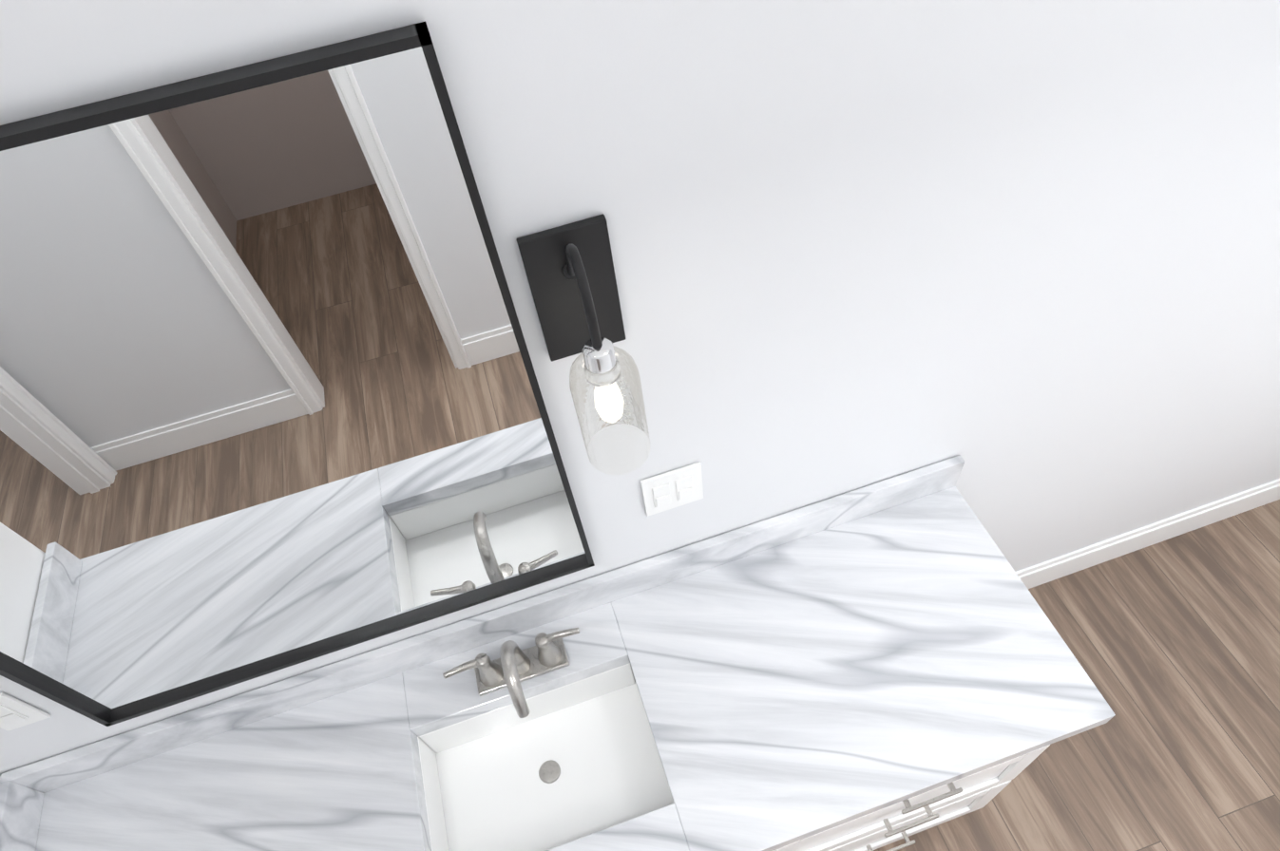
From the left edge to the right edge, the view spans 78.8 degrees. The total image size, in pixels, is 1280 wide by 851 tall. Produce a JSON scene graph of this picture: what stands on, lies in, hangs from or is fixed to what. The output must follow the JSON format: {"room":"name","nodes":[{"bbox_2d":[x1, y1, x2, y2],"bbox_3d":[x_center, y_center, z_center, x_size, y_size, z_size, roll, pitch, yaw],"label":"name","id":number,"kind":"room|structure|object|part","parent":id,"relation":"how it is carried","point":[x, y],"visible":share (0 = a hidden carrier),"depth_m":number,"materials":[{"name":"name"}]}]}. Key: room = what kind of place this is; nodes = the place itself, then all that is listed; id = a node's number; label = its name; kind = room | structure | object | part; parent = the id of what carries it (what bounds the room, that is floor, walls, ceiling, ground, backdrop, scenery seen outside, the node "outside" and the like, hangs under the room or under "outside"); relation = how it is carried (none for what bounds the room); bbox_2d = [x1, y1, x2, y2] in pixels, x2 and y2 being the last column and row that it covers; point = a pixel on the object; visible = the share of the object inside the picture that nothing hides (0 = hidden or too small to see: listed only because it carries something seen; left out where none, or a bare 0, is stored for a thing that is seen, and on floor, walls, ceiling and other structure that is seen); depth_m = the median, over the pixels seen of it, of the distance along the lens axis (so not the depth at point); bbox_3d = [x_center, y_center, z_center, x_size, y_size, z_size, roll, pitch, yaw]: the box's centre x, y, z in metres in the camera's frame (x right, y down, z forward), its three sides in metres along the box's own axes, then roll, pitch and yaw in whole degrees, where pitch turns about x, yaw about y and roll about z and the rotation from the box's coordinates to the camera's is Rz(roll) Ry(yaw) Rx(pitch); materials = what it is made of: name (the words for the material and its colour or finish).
{"room":"bathroom","nodes":[
{"label":"bathroom","id":0,"kind":"room"},
{"bbox_2d":[0,782,45,850],"bbox_3d":[-1.149,0.925,1.387,0.020,0.100,0.547,-17,52,-6],"label":"backsplash","id":1,"kind":"structure","parent":0,"relation":"attached to","point":[20,807],"depth_m":1.51,"materials":[{"name":"white stone"}]},
{"bbox_2d":[0,455,964,793],"bbox_3d":[-0.257,0.412,1.673,2.080,0.100,0.020,-17,52,-6],"label":"backsplash","id":2,"kind":"structure","parent":0,"relation":"attached to","point":[101,757],"depth_m":1.65,"materials":[{"name":"white stone"}]},
{"bbox_2d":[0,0,1279,775],"bbox_3d":[-1.126,0.360,1.292,8.260,2.740,0.135,-17,52,-6],"label":"wall","id":3,"kind":"structure","parent":0,"point":[1021,257],"depth_m":1.18,"materials":[{"name":"paint"}]},
{"bbox_2d":[0,692,50,730],"bbox_3d":[-1.118,0.508,1.373,0.074,0.120,0.012,-17,52,-6],"label":"outlet","id":4,"kind":"object","parent":3,"relation":"attached to","point":[15,714],"visible":1,"depth_m":1.38,"materials":[{"name":"plastic"}]},
{"bbox_2d":[0,21,594,726],"bbox_3d":[-0.606,0.089,1.111,0.963,1.070,0.025,-17,52,-6],"label":"framed mirror","id":5,"kind":"object","parent":3,"relation":"attached to","point":[270,398],"visible":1,"depth_m":1.01,"materials":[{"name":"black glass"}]},
{"bbox_2d":[516,213,649,473],"bbox_3d":[-0.060,-0.097,1.037,0.114,0.340,0.169,-17,52,-6],"label":"sconce","id":6,"kind":"object","parent":3,"relation":"attached to","point":[569,269],"visible":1,"depth_m":1.04,"materials":[{"name":"black metal"}]},
{"bbox_3d":[-0.071,-0.144,1.009,0.114,0.238,0.129,-17,52,-6],"label":"arm","id":7,"kind":"part","parent":6,"relation":"part of"},
{"bbox_2d":[581,336,621,387],"bbox_3d":[-0.051,-0.084,0.996,0.048,0.052,0.048,-17,52,-6],"label":"socket","id":8,"kind":"object","parent":6,"relation":"attached to","point":[601,368],"depth_m":0.98,"materials":[{"name":"silver metal"}]},
{"bbox_3d":[-0.041,-0.024,1.073,0.094,0.190,0.094,-17,52,-6],"label":"lamp shade","id":9,"kind":"part","parent":6,"relation":"part of","materials":[{"name":"clear glass"}]},
{"bbox_2d":[640,461,703,516],"bbox_3d":[0.064,0.126,1.494,0.118,0.120,0.012,-17,52,-6],"label":"double light switch","id":10,"kind":"object","parent":3,"relation":"attached to","point":[671,489],"visible":1,"depth_m":1.49,"materials":[{"name":"plastic"}]},
{"bbox_2d":[872,499,1279,850],"bbox_3d":[-0.460,2.501,1.319,8.420,0.060,3.800,-17,52,-6],"label":"floor","id":11,"kind":"structure","parent":0,"point":[1173,644],"depth_m":2.30,"materials":[{"name":"brown wood"}]},
{"bbox_2d":[771,725,1100,850],"bbox_3d":[-0.129,0.944,1.911,2.060,0.852,0.586,-17,52,-6],"label":"bathroom vanity","id":12,"kind":"object","parent":11,"relation":"on","point":[896,823],"depth_m":1.81,"materials":[{"name":"white wood"}]},
{"bbox_2d":[34,485,1115,850],"bbox_3d":[-0.166,0.662,1.561,2.080,0.050,0.577,-17,52,-6],"label":"countertop","id":13,"kind":"structure","parent":12,"relation":"on","point":[795,692],"depth_m":1.57,"materials":[{"name":"white stone"}]},
{"bbox_2d":[437,618,585,740],"bbox_3d":[-0.242,0.500,1.545,0.285,0.190,0.185,-17,52,-6],"label":"faucet","id":14,"kind":"object","parent":13,"relation":"on","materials":[{"name":"silver metal"}]},
{"bbox_2d":[418,664,672,850],"bbox_3d":[-0.193,0.736,1.620,0.494,0.151,0.329,-17,52,-6],"label":"sink","id":15,"kind":"object","parent":13,"relation":"in","point":[486,787],"depth_m":1.68,"materials":[{"name":"white ceramic"}]}
]}

